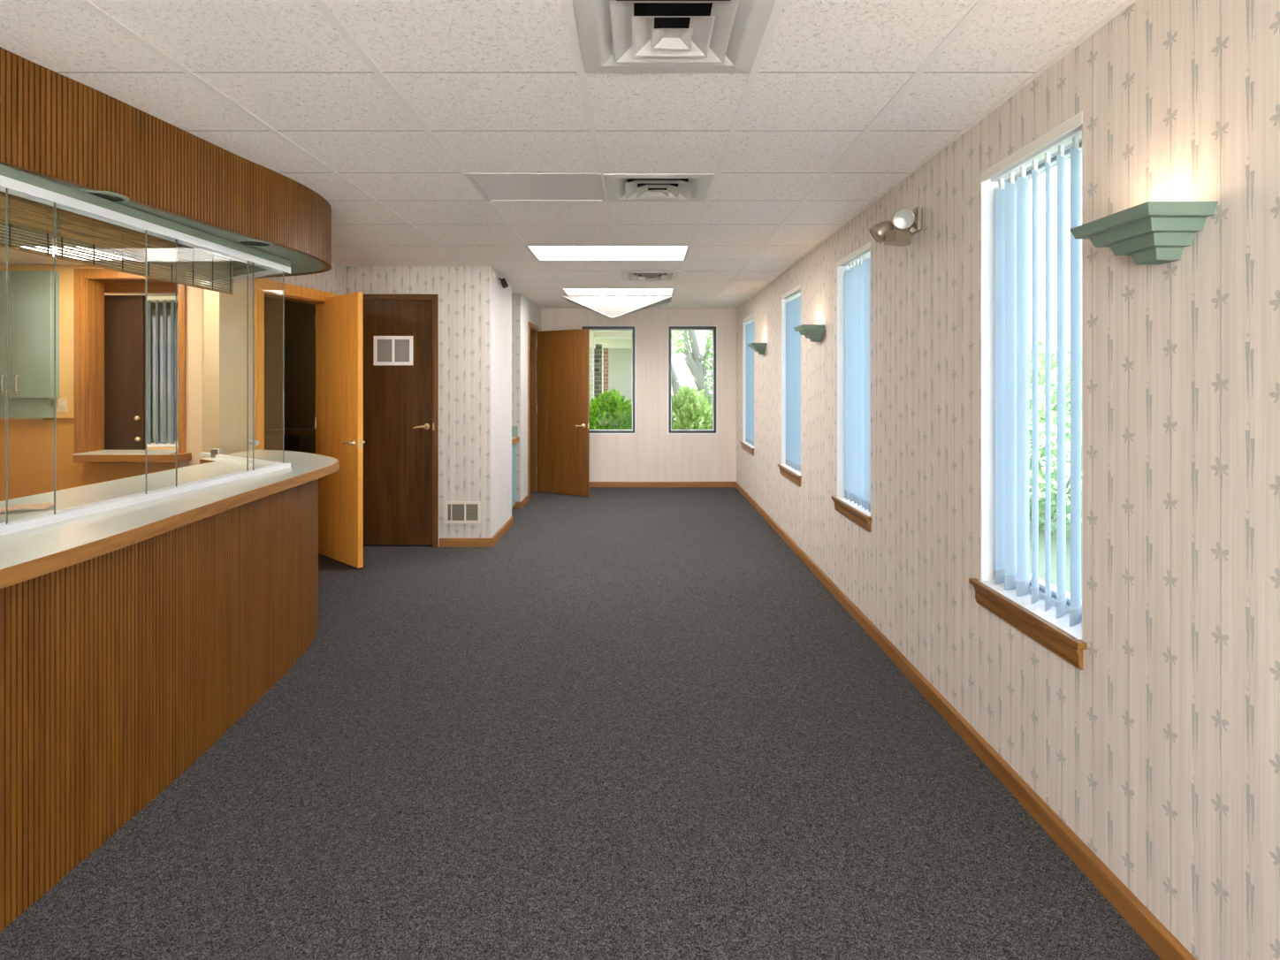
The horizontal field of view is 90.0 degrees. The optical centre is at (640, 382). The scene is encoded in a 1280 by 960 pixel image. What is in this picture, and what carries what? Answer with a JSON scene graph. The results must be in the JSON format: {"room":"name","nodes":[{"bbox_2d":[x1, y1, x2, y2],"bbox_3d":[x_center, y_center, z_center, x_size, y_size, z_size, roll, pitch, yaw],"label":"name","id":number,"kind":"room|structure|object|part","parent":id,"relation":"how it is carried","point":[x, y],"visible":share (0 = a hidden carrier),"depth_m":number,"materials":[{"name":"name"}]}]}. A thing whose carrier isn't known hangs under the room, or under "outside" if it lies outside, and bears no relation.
{"room":"clinic reception area","nodes":[
{"label":"clinic reception area","id":0,"kind":"room"},
{"bbox_2d":[0,265,204,501],"bbox_3d":[-4.720,0.070,5.485,2.680,2.660,0.170,0,0,0],"label":"wall","id":1,"kind":"structure","parent":0,"point":[30,442],"depth_m":5.40,"materials":[{"name":"beige paint"}]},
{"bbox_2d":[0,270,59,418],"bbox_3d":[-5.287,-0.317,5.345,0.762,1.226,0.110,0,0,0],"label":"upper cabinet","id":2,"kind":"object","parent":1,"relation":"attached to","point":[30,293],"visible":1,"depth_m":5.32,"materials":[{"name":"green paint"}]},
{"bbox_3d":[-5.283,0.007,5.305,0.010,0.135,0.030,0,0,0],"label":"handle","id":3,"kind":"part","parent":2,"relation":"part of","materials":[{"name":"metal"}]},
{"bbox_3d":[-5.452,-0.397,5.329,0.426,1.055,0.018,0,0,0],"label":"door","id":4,"kind":"part","parent":2,"relation":"part of","materials":[{"name":"green paint"}]},
{"bbox_3d":[-5.169,0.007,5.305,0.010,0.135,0.030,0,0,0],"label":"handle","id":5,"kind":"part","parent":2,"relation":"part of","materials":[{"name":"metal"}]},
{"bbox_3d":[-5.309,0.214,5.375,0.717,0.163,0.050,0,0,0],"label":"light rail","id":6,"kind":"part","parent":2,"relation":"part of","materials":[{"name":"green paint"}]},
{"bbox_3d":[-5.071,-0.397,5.329,0.327,1.055,0.018,0,0,0],"label":"door","id":7,"kind":"part","parent":2,"relation":"part of","materials":[{"name":"green paint"}]},
{"bbox_2d":[42,418,74,420],"bbox_3d":[-4.900,0.309,5.393,0.268,0.022,0.014,0,0,0],"label":"wall strip","id":8,"kind":"object","parent":1,"relation":"attached to","point":[43,419],"visible":1,"depth_m":5.39,"materials":[{"name":"brown wood"}]},
{"bbox_2d":[57,398,67,411],"bbox_3d":[-4.880,0.192,5.391,0.078,0.116,0.018,0,0,0],"label":"light switch","id":9,"kind":"object","parent":1,"relation":"attached to","point":[62,403],"visible":1,"depth_m":5.39,"materials":[{"name":"beige plastic"}]},
{"bbox_2d":[72,268,191,462],"bbox_3d":[-4.279,-0.150,5.405,0.981,1.610,0.350,0,0,0],"label":"window","id":10,"kind":"structure","parent":1,"relation":"in","point":[88,283],"depth_m":5.38,"materials":[{"name":"brown wood"}]},
{"bbox_3d":[-4.285,0.591,5.420,0.767,0.006,0.320,0,0,0],"label":"sill","id":11,"kind":"part","parent":10,"relation":"part of","materials":[{"name":"green laminate"}]},
{"bbox_3d":[-4.216,0.625,5.400,0.854,0.061,0.340,0,0,0],"label":"sill","id":12,"kind":"part","parent":10,"relation":"part of","materials":[{"name":"brown wood"}]},
{"bbox_2d":[146,446,178,449],"bbox_3d":[-5.565,0.070,6.975,3.590,2.660,3.150,0,0,0],"label":"wall","id":13,"kind":"structure","parent":0,"point":[148,447],"depth_m":7.30,"materials":[{"name":"beige paint"}]},
{"bbox_2d":[104,295,145,449],"bbox_3d":[-4.727,0.303,5.757,0.490,2.174,0.087,0,0,0],"label":"door","id":14,"kind":"structure","parent":13,"relation":"in","point":[125,316],"depth_m":5.76,"materials":[{"name":"brown wood"}]},
{"bbox_3d":[-4.515,0.321,5.737,0.044,0.044,0.047,0,0,0],"label":"knob","id":15,"kind":"part","parent":14,"relation":"part of","materials":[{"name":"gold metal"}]},
{"bbox_3d":[-4.507,0.511,5.737,0.044,0.044,0.047,0,0,0],"label":"knob","id":16,"kind":"part","parent":14,"relation":"part of","materials":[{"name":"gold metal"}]},
{"bbox_2d":[104,282,178,293],"bbox_3d":[-4.468,-0.854,5.760,0.706,0.099,0.080,0,0,0],"label":"board","id":17,"kind":"object","parent":13,"relation":"attached to","point":[109,287],"visible":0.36,"depth_m":5.72,"materials":[{"name":"brown wood"}]},
{"bbox_2d":[146,300,178,446],"bbox_3d":[-5.435,-0.110,7.370,0.630,1.700,0.060,0,0,0],"label":"window","id":18,"kind":"structure","parent":13,"relation":"in","point":[151,444],"depth_m":7.34,"materials":[{"name":"white paint"}]},
{"bbox_2d":[146,296,178,444],"bbox_3d":[-5.435,-0.138,7.247,0.690,1.675,0.045,0,0,0],"label":"vertical blind","id":19,"kind":"object","parent":18,"relation":"attached to","point":[149,299],"visible":0.52,"depth_m":7.24,"materials":[{"name":"white paint"}]},
{"bbox_2d":[204,278,254,457],"bbox_3d":[-2.767,0.070,4.312,0.120,2.660,0.290,0,0,12],"label":"wall","id":20,"kind":"structure","parent":0,"point":[225,316],"depth_m":4.24,"materials":[{"name":"beige paint"}]},
{"bbox_2d":[254,278,336,449],"bbox_3d":[-2.646,0.338,4.850,0.148,2.125,0.812,0,0,12],"label":"door frame","id":21,"kind":"structure","parent":20,"relation":"attached to","point":[262,287],"depth_m":4.48,"materials":[{"name":"brown wood"}]},
{"bbox_2d":[264,296,315,453],"bbox_3d":[-3.185,0.070,6.210,1.330,2.660,1.280,0,0,0],"label":"wall","id":22,"kind":"structure","parent":0,"point":[299,317],"depth_m":6.73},
{"bbox_2d":[266,427,315,449],"bbox_3d":[-3.350,0.579,6.565,0.800,0.203,0.330,0,0,0],"label":"wall shelf","id":23,"kind":"object","parent":22,"relation":"attached to","point":[291,435],"visible":0.71,"depth_m":6.40,"materials":[{"name":"brown wood"}]},
{"bbox_2d":[314,291,365,568],"bbox_3d":[-2.374,0.356,5.018,0.718,2.063,0.143,0,0,40],"label":"door","id":24,"kind":"structure","parent":22,"relation":"in","point":[339,322],"depth_m":4.94,"materials":[{"name":"brown wood"}]},
{"bbox_3d":[-2.200,0.455,4.814,0.115,0.053,0.052,0,0,40],"label":"lever handle","id":25,"kind":"part","parent":24,"relation":"part of","materials":[{"name":"gold metal"}]},
{"bbox_3d":[-2.099,0.458,4.790,0.002,0.065,0.020,0,0,40],"label":"latch plate","id":26,"kind":"part","parent":24,"relation":"part of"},
{"bbox_2d":[262,260,346,296],"bbox_3d":[-2.626,0.070,5.011,0.173,2.660,1.141,0,0,9],"label":"wall","id":27,"kind":"structure","parent":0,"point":[333,280],"depth_m":5.12,"materials":[{"name":"paper"}]},
{"bbox_2d":[346,266,489,546],"bbox_3d":[-1.897,0.070,5.510,1.225,2.660,0.120,0,0,0],"label":"wall pier","id":28,"kind":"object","parent":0,"point":[463,292],"visible":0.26,"depth_m":5.45,"materials":[{"name":"paper"}]},
{"bbox_2d":[363,294,438,547],"bbox_3d":[-2.105,0.325,5.455,0.760,2.150,0.101,0,0,0],"label":"door","id":29,"kind":"structure","parent":28,"relation":"attached to","point":[400,331],"depth_m":5.46,"materials":[{"name":"brown wood"}]},
{"bbox_2d":[373,335,412,365],"bbox_3d":[-2.110,-0.270,5.456,0.336,0.251,0.012,0,0,0],"label":"vent grille","id":30,"kind":"object","parent":29,"relation":"attached to","point":[387,350],"depth_m":5.46,"materials":[{"name":"white paint"}]},
{"bbox_2d":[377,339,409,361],"bbox_3d":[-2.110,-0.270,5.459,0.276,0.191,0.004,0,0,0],"label":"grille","id":31,"kind":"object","parent":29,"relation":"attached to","point":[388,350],"depth_m":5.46,"materials":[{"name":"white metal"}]},
{"bbox_3d":[-1.864,0.376,5.433,0.128,0.051,0.058,0,0,0],"label":"lever handle","id":32,"kind":"part","parent":29,"relation":"part of","materials":[{"name":"gold metal"}]},
{"bbox_2d":[444,501,480,523],"bbox_3d":[-1.515,1.107,5.440,0.305,0.188,0.020,0,0,0],"label":"wall register","id":33,"kind":"object","parent":28,"relation":"attached to","point":[455,512],"visible":1,"depth_m":5.44,"materials":[{"name":"metal"}]},
{"bbox_2d":[439,538,492,547],"bbox_3d":[-1.488,1.363,5.443,0.454,0.075,0.014,0,0,0],"label":"baseboard","id":34,"kind":"object","parent":28,"relation":"attached to","point":[443,542],"visible":1,"depth_m":5.44,"materials":[{"name":"brown wood"}]},
{"bbox_2d":[146,308,736,481],"bbox_3d":[-2.962,0.070,8.630,8.476,2.660,0.160,0,0,0],"label":"wall","id":35,"kind":"structure","parent":0,"point":[650,454],"depth_m":8.55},
{"bbox_2d":[580,325,635,434],"bbox_3d":[-0.431,-0.035,8.583,0.732,1.450,0.074,0,0,0],"label":"window","id":36,"kind":"structure","parent":35,"relation":"in","point":[632,328],"depth_m":8.55,"materials":[{"name":"white paint"}]},
{"bbox_2d":[589,481,735,487],"bbox_3d":[-0.036,1.363,8.543,2.597,0.075,0.014,0,0,0],"label":"baseboard","id":37,"kind":"structure","parent":35,"relation":"attached to","point":[591,483],"depth_m":8.54,"materials":[{"name":"brown wood"}]},
{"bbox_2d":[667,325,716,434],"bbox_3d":[0.689,-0.035,8.583,0.662,1.450,0.074,0,0,0],"label":"window","id":38,"kind":"structure","parent":35,"relation":"in","point":[670,328],"depth_m":8.55,"materials":[{"name":"white paint"}]},
{"bbox_2d":[489,266,511,538],"bbox_3d":[-1.335,0.070,5.890,0.120,2.660,0.880,0,0,0],"label":"wall","id":39,"kind":"structure","parent":0,"point":[500,298],"depth_m":5.82,"materials":[{"name":"white paint"}]},
{"bbox_2d":[491,516,513,546],"bbox_3d":[-1.268,1.363,5.890,0.014,0.075,0.880,0,0,0],"label":"baseboard","id":40,"kind":"structure","parent":39,"relation":"attached to","point":[504,529],"depth_m":5.83,"materials":[{"name":"brown wood"}]},
{"bbox_2d":[498,277,508,288],"bbox_3d":[-1.233,-0.895,5.754,0.080,0.092,0.067,0,0,22],"label":"security sensor","id":41,"kind":"object","parent":39,"relation":"attached to","point":[503,281],"visible":1,"depth_m":5.74,"materials":[{"name":"brown plastic"}]},
{"bbox_2d":[511,293,540,508],"bbox_3d":[-1.718,0.070,7.380,0.765,2.660,2.340,0,0,0],"label":"wall","id":42,"kind":"structure","parent":0,"point":[530,312],"depth_m":7.13,"materials":[{"name":"white paint"}]},
{"bbox_2d":[511,426,518,436],"bbox_3d":[-1.671,0.545,6.721,0.613,0.120,0.772,0,0,0],"label":"backsplash","id":43,"kind":"structure","parent":42,"relation":"attached to","point":[514,429],"depth_m":7.10,"materials":[{"name":"green paint"}]},
{"bbox_2d":[512,501,520,508],"bbox_3d":[-1.377,1.363,7.103,0.085,0.075,0.014,0,0,0],"label":"baseboard","id":44,"kind":"structure","parent":42,"relation":"attached to","point":[517,505],"depth_m":7.09,"materials":[{"name":"brown wood"}]},
{"bbox_2d":[520,494,528,508],"bbox_3d":[-1.328,1.363,7.328,0.014,0.075,0.464,0,0,0],"label":"baseboard","id":45,"kind":"structure","parent":42,"relation":"attached to","point":[525,500],"depth_m":7.27,"materials":[{"name":"brown wood"}]},
{"bbox_2d":[527,321,538,500],"bbox_3d":[-1.387,0.343,7.900,0.136,2.115,0.670,0,0,0],"label":"door frame","id":46,"kind":"structure","parent":42,"relation":"attached to","point":[532,329],"depth_m":8.16,"materials":[{"name":"brown wood"}]},
{"bbox_2d":[536,328,589,496],"bbox_3d":[-0.980,0.369,7.990,0.794,2.038,0.143,0,0,30],"label":"door","id":47,"kind":"structure","parent":42,"relation":"in","point":[563,355],"depth_m":7.96,"materials":[{"name":"brown wood"}]},
{"bbox_3d":[-0.741,0.530,7.799,0.115,0.053,0.052,0,0,30],"label":"lever handle","id":48,"kind":"part","parent":47,"relation":"part of","materials":[{"name":"gold metal"}]},
{"bbox_2d":[0,0,1127,308],"bbox_3d":[-2.962,-0.997,3.175,8.476,0.020,10.750,0,0,0],"label":"ceiling","id":49,"kind":"structure","parent":0,"point":[743,210],"depth_m":2.29,"materials":[{"name":"tile"}]},
{"bbox_2d":[18,245,136,260],"bbox_3d":[-4.330,-1.014,4.888,0.600,0.065,0.537,0,0,0],"label":"ceiling light panel","id":50,"kind":"object","parent":49,"relation":"hanging from","point":[19,246],"visible":0.09,"depth_m":4.86,"materials":[{"name":"plastic"}]},
{"bbox_2d":[0,46,331,278],"bbox_3d":[-2.172,-0.818,0.935,0.986,0.336,6.232,0,0,0],"label":"soffit","id":51,"kind":"structure","parent":49,"relation":"hanging from","point":[57,127],"depth_m":2.38,"materials":[{"name":"brown wood"}]},
{"bbox_2d":[0,190,57,257],"bbox_3d":[-2.010,-0.520,1.387,0.023,0.193,1.583,0,0,1],"label":"woven shade","id":52,"kind":"object","parent":51,"relation":"hanging from","point":[19,205],"visible":0.8,"depth_m":2.08,"materials":[{"name":"brown wood"}]},
{"bbox_3d":[-2.011,-0.428,1.387,0.006,0.008,1.575,0,0,1],"label":"hem rod","id":53,"kind":"part","parent":52,"relation":"part of","materials":[{"name":"brown wood"}]},
{"bbox_3d":[-2.009,-0.520,1.387,0.003,0.184,1.539,0,0,1],"label":"weft cord","id":54,"kind":"part","parent":52,"relation":"part of","materials":[{"name":"brown wood"}]},
{"bbox_2d":[77,189,129,202],"bbox_3d":[-1.880,-0.649,2.235,0.147,0.008,0.147,0,0,0],"label":"recessed light","id":55,"kind":"object","parent":51,"relation":"attached to","point":[119,198],"visible":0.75,"depth_m":2.23,"materials":[{"name":"metal"}]},
{"bbox_2d":[55,207,233,295],"bbox_3d":[-1.989,-0.520,2.648,0.023,0.193,0.930,0,0,1],"label":"woven shade","id":56,"kind":"object","parent":51,"relation":"hanging from","point":[68,220],"visible":0.81,"depth_m":2.50,"materials":[{"name":"brown wood"}]},
{"bbox_3d":[-1.990,-0.428,2.648,0.006,0.008,0.924,0,0,1],"label":"hem rod","id":57,"kind":"part","parent":56,"relation":"part of","materials":[{"name":"brown wood"}]},
{"bbox_2d":[236,238,273,246],"bbox_3d":[-1.800,-0.649,2.985,0.151,0.008,0.151,0,0,0],"label":"recessed light","id":58,"kind":"object","parent":51,"relation":"attached to","point":[252,242],"visible":1,"depth_m":2.98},
{"bbox_2d":[463,173,605,201],"bbox_3d":[-0.512,-1.014,3.244,0.645,0.065,0.462,0,0,0],"label":"ceiling light panel","id":59,"kind":"object","parent":49,"relation":"hanging from","point":[492,186],"visible":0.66,"depth_m":3.22,"materials":[{"name":"plastic"}]},
{"bbox_2d":[55,71,1036,295],"bbox_3d":[-2.962,-0.987,3.070,8.476,0.001,10.348,0,0,0],"label":"strips","id":60,"kind":"object","parent":49,"relation":"attached to","point":[56,72],"visible":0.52,"depth_m":2.51,"materials":[{"name":"metal"}]},
{"bbox_2d":[0,0,1136,308],"bbox_3d":[-2.962,-0.985,3.175,8.476,0.005,10.750,0,0,0],"label":"grid","id":61,"kind":"object","parent":49,"relation":"attached to","point":[567,4],"visible":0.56,"depth_m":2.25,"materials":[{"name":"paint"}]},
{"bbox_2d":[525,245,690,260],"bbox_3d":[-0.237,-1.014,4.888,1.195,0.065,0.537,0,0,0],"label":"ceiling light panel","id":62,"kind":"object","parent":49,"relation":"hanging from","point":[540,253],"visible":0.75,"depth_m":4.89,"materials":[{"name":"plastic"}]},
{"bbox_2d":[562,295,672,318],"bbox_3d":[-0.263,-0.862,7.463,1.250,0.235,0.484,0,0,0],"label":"ceiling light","id":63,"kind":"object","parent":49,"relation":"in","point":[612,307],"visible":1,"depth_m":7.30,"materials":[{"name":"white plastic"}]},
{"bbox_2d":[562,288,675,295],"bbox_3d":[-0.237,-1.014,6.968,1.195,0.065,0.485,0,0,0],"label":"ceiling light panel","id":64,"kind":"object","parent":49,"relation":"hanging from","point":[567,291],"visible":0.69,"depth_m":6.93,"materials":[{"name":"plastic"}]},
{"bbox_2d":[621,270,679,281],"bbox_3d":[0.085,-1.034,5.920,0.522,0.164,0.504,0,0,0],"label":"ceiling vent","id":65,"kind":"object","parent":49,"relation":"in","point":[627,275],"visible":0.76,"depth_m":5.85,"materials":[{"name":"metal"}]},
{"bbox_2d":[603,173,714,201],"bbox_3d":[0.085,-1.034,3.244,0.522,0.164,0.446,0,0,0],"label":"ceiling vent","id":66,"kind":"object","parent":49,"relation":"in","point":[620,186],"visible":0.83,"depth_m":3.23,"materials":[{"name":"metal"}]},
{"bbox_2d":[655,302,669,306],"bbox_3d":[0.085,-1.034,7.980,0.522,0.164,0.504,0,0,0],"label":"ceiling vent","id":67,"kind":"object","parent":49,"relation":"in","point":[664,304],"visible":0.08,"depth_m":8.11,"materials":[{"name":"metal"}]},
{"bbox_2d":[571,0,775,73],"bbox_3d":[0.085,-1.034,1.778,0.522,0.164,0.501,0,0,0],"label":"ceiling vent","id":68,"kind":"object","parent":49,"relation":"in","point":[616,36],"visible":1,"depth_m":1.84,"materials":[{"name":"metal"}]},
{"bbox_2d":[0,487,1161,959],"bbox_3d":[-2.882,1.460,3.175,8.636,0.120,11.070,0,0,0],"label":"floor","id":69,"kind":"structure","parent":0,"point":[630,723],"depth_m":2.20,"materials":[{"name":"grey carpet"}]},
{"bbox_2d":[0,449,339,932],"bbox_3d":[-2.089,0.927,1.083,1.079,0.945,6.526,0,0,0],"label":"reception desk","id":70,"kind":"object","parent":69,"relation":"on","point":[133,637],"depth_m":2.09,"materials":[{"name":"brown wood"}]},
{"bbox_2d":[0,502,57,511],"bbox_3d":[-2.201,0.443,2.272,0.198,0.020,0.117,0,0,-32],"label":"paper","id":71,"kind":"object","parent":70,"relation":"on","point":[37,506],"visible":1,"depth_m":2.27,"materials":[{"name":"beige paper"}]},
{"bbox_2d":[0,163,290,535],"bbox_3d":[-2.301,-0.097,0.906,0.854,1.104,6.153,0,0,0],"label":"glass screen","id":72,"kind":"object","parent":70,"relation":"on","point":[13,181],"visible":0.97,"depth_m":2.40,"materials":[{"name":"clear glass"}]},
{"bbox_2d":[0,449,337,569],"bbox_3d":[-2.090,0.477,1.078,1.060,0.045,6.516,0,0,0],"label":"countertop","id":73,"kind":"structure","parent":70,"relation":"on","point":[21,546],"depth_m":2.48,"materials":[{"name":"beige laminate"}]},
{"bbox_2d":[511,426,519,506],"bbox_3d":[-1.659,0.943,6.721,0.638,0.915,0.772,0,0,0],"label":"base cabinet","id":74,"kind":"object","parent":69,"relation":"on","point":[515,438],"visible":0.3,"depth_m":6.90,"materials":[{"name":"teal laminate"}]},
{"bbox_3d":[-1.376,0.995,6.657,0.018,0.660,0.615,0,0,0],"label":"door","id":75,"kind":"part","parent":74,"relation":"part of","materials":[{"name":"teal laminate"}]},
{"bbox_2d":[673,398,1081,599],"bbox_3d":[0.000,1.620,8.900,80.000,0.160,102.200,0,0,0],"label":"ground","id":76,"kind":"structure","parent":0,"point":[1041,531],"depth_m":6.16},
{"bbox_2d":[589,330,632,427],"bbox_3d":[-1.720,0.290,12.075,3.560,2.500,6.250,0,0,0],"label":"porch","id":77,"kind":"object","parent":76,"relation":"on","point":[610,351],"visible":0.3,"depth_m":12.70,"materials":[{"name":"grey"}]},
{"bbox_2d":[589,387,632,429],"bbox_3d":[-0.484,0.840,9.767,1.148,1.547,1.036,0,0,0],"label":"shrub","id":78,"kind":"object","parent":76,"relation":"on","point":[601,408],"visible":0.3,"depth_m":9.51,"materials":[{"name":"green plant"}]},
{"bbox_2d":[671,364,685,429],"bbox_3d":[0.683,0.399,14.000,0.709,2.323,0.257,0,0,0],"label":"tree","id":79,"kind":"object","parent":76,"relation":"on","point":[674,384],"visible":0.22,"depth_m":13.92,"materials":[{"name":"grey plant"}]},
{"bbox_2d":[671,330,712,419],"bbox_3d":[0.877,0.095,12.103,1.476,2.970,1.138,0,0,0],"label":"tree","id":80,"kind":"object","parent":76,"relation":"on","point":[698,369],"visible":0.5,"depth_m":11.93,"materials":[{"name":"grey plant"}]},
{"bbox_2d":[671,383,712,429],"bbox_3d":[0.727,0.855,9.811,1.168,1.680,1.155,0,0,0],"label":"shrub","id":81,"kind":"object","parent":76,"relation":"on","point":[694,407],"visible":0.3,"depth_m":9.54,"materials":[{"name":"green plant"}]},
{"bbox_2d":[1029,334,1081,542],"bbox_3d":[4.604,0.570,7.229,2.303,2.252,4.664,0,0,-3],"label":"shrub","id":82,"kind":"object","parent":76,"relation":"on","point":[1041,344],"visible":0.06,"depth_m":6.38,"materials":[{"name":"green plant"}]},
{"bbox_3d":[4.609,0.968,7.175,0.685,1.208,2.052,0,0,0],"label":"stem","id":83,"kind":"part","parent":82,"relation":"part of","materials":[{"name":"plant"}]},
{"bbox_2d":[736,0,1279,959],"bbox_3d":[1.356,0.070,3.175,0.160,2.660,11.070,0,0,0],"label":"wall","id":84,"kind":"structure","parent":0,"point":[1161,754],"depth_m":1.68,"materials":[{"name":"paper"}]},
{"bbox_2d":[739,313,754,456],"bbox_3d":[1.337,0.022,7.622,0.178,1.616,0.840,0,0,0],"label":"window","id":85,"kind":"structure","parent":84,"relation":"in","point":[746,446],"depth_m":8.01,"materials":[{"name":"white paint"}]},
{"bbox_3d":[1.321,0.755,7.622,0.146,0.020,0.840,0,0,0],"label":"sill","id":86,"kind":"part","parent":85,"relation":"part of","materials":[{"name":"brown wood"}]},
{"bbox_2d":[742,312,754,445],"bbox_3d":[1.322,-0.021,7.612,0.096,1.519,0.779,0,0,0],"label":"vertical blind","id":87,"kind":"object","parent":85,"relation":"attached to","point":[750,320],"visible":0.61,"depth_m":7.69,"materials":[{"name":"blue fabric"}]},
{"bbox_3d":[1.329,0.744,7.616,0.125,0.002,0.780,0,0,0],"label":"sill","id":88,"kind":"part","parent":85,"relation":"part of","materials":[{"name":"white paint"}]},
{"bbox_2d":[747,342,766,354],"bbox_3d":[1.198,-0.345,6.613,0.155,0.110,0.260,0,0,0],"label":"wall sconce","id":89,"kind":"object","parent":84,"relation":"attached to","point":[759,347],"visible":1,"depth_m":6.54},
{"bbox_2d":[777,285,801,486],"bbox_3d":[1.337,0.022,5.461,0.178,1.616,0.754,0,0,0],"label":"window","id":90,"kind":"structure","parent":84,"relation":"in","point":[791,474],"depth_m":5.80,"materials":[{"name":"white paint"}]},
{"bbox_3d":[1.321,0.755,5.461,0.146,0.020,0.754,0,0,0],"label":"sill","id":91,"kind":"part","parent":90,"relation":"part of","materials":[{"name":"brown wood"}]},
{"bbox_3d":[1.329,0.744,5.455,0.125,0.002,0.694,0,0,0],"label":"sill","id":92,"kind":"part","parent":90,"relation":"part of","materials":[{"name":"white paint"}]},
{"bbox_2d":[781,284,800,472],"bbox_3d":[1.322,-0.021,5.452,0.096,1.519,0.693,0,0,0],"label":"vertical blind","id":93,"kind":"object","parent":90,"relation":"attached to","point":[793,307],"visible":0.62,"depth_m":5.49,"materials":[{"name":"white plastic"}]},
{"bbox_2d":[793,324,824,342],"bbox_3d":[1.198,-0.345,4.565,0.155,0.110,0.260,0,0,0],"label":"wall sconce","id":94,"kind":"object","parent":84,"relation":"attached to","point":[814,332],"visible":1,"depth_m":4.50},
{"bbox_2d":[830,242,871,532],"bbox_3d":[1.337,0.022,3.866,0.178,1.616,0.666,0,0,0],"label":"window","id":95,"kind":"structure","parent":84,"relation":"in","point":[857,514],"depth_m":4.16,"materials":[{"name":"white paint"}]},
{"bbox_3d":[1.321,0.755,3.866,0.146,0.020,0.666,0,0,0],"label":"sill","id":96,"kind":"part","parent":95,"relation":"part of","materials":[{"name":"brown wood"}]},
{"bbox_3d":[1.329,0.744,3.860,0.125,0.002,0.606,0,0,0],"label":"sill","id":97,"kind":"part","parent":95,"relation":"part of","materials":[{"name":"white paint"}]},
{"bbox_2d":[837,241,870,511],"bbox_3d":[1.322,-0.021,3.858,0.095,1.519,0.608,0,0,0],"label":"vertical blind","id":98,"kind":"object","parent":95,"relation":"attached to","point":[857,278],"visible":0.7,"depth_m":3.85,"materials":[{"name":"white plastic"}]},
{"bbox_2d":[868,205,921,246],"bbox_3d":[1.164,-0.718,2.928,0.224,0.165,0.184,0,0,0],"label":"emergency light","id":99,"kind":"object","parent":84,"relation":"attached to","point":[908,222],"visible":1,"depth_m":2.90,"materials":[{"name":"beige metal"}]},
{"bbox_3d":[1.244,-0.745,2.960,0.065,0.110,0.120,0,0,0],"label":"wall plate","id":100,"kind":"part","parent":99,"relation":"part of","materials":[{"name":"beige metal"}]},
{"bbox_2d":[735,481,1196,959],"bbox_3d":[1.269,1.363,3.175,0.014,0.075,10.750,0,0,0],"label":"baseboard","id":101,"kind":"structure","parent":84,"relation":"attached to","point":[1164,944],"depth_m":2.09,"materials":[{"name":"brown wood"}]},
{"bbox_2d":[968,110,1087,670],"bbox_3d":[1.337,0.022,2.132,0.178,1.616,0.609,0,0,0],"label":"window","id":102,"kind":"structure","parent":84,"relation":"in","point":[1054,634],"depth_m":2.40,"materials":[{"name":"white paint"}]},
{"bbox_3d":[1.321,0.755,2.132,0.146,0.020,0.609,0,0,0],"label":"sill","id":103,"kind":"part","parent":102,"relation":"part of","materials":[{"name":"brown wood"}]},
{"bbox_3d":[1.329,0.744,2.127,0.125,0.002,0.549,0,0,0],"label":"sill","id":104,"kind":"part","parent":102,"relation":"part of","materials":[{"name":"white paint"}]},
{"bbox_2d":[981,112,1082,626],"bbox_3d":[1.323,-0.021,2.123,0.097,1.519,0.548,0,0,0],"label":"vertical blind","id":105,"kind":"object","parent":102,"relation":"attached to","point":[1012,204],"visible":0.84,"depth_m":2.18,"materials":[{"name":"white plastic"}]},
{"bbox_3d":[1.400,-0.020,2.127,0.052,1.530,0.557,0,0,0],"label":"frame","id":106,"kind":"part","parent":102,"relation":"part of","materials":[{"name":"white paint"}]},
{"bbox_2d":[1069,201,1218,264],"bbox_3d":[1.198,-0.345,1.545,0.155,0.110,0.260,0,0,0],"label":"wall sconce","id":107,"kind":"object","parent":84,"relation":"attached to","point":[1151,232],"visible":1,"depth_m":1.49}
]}

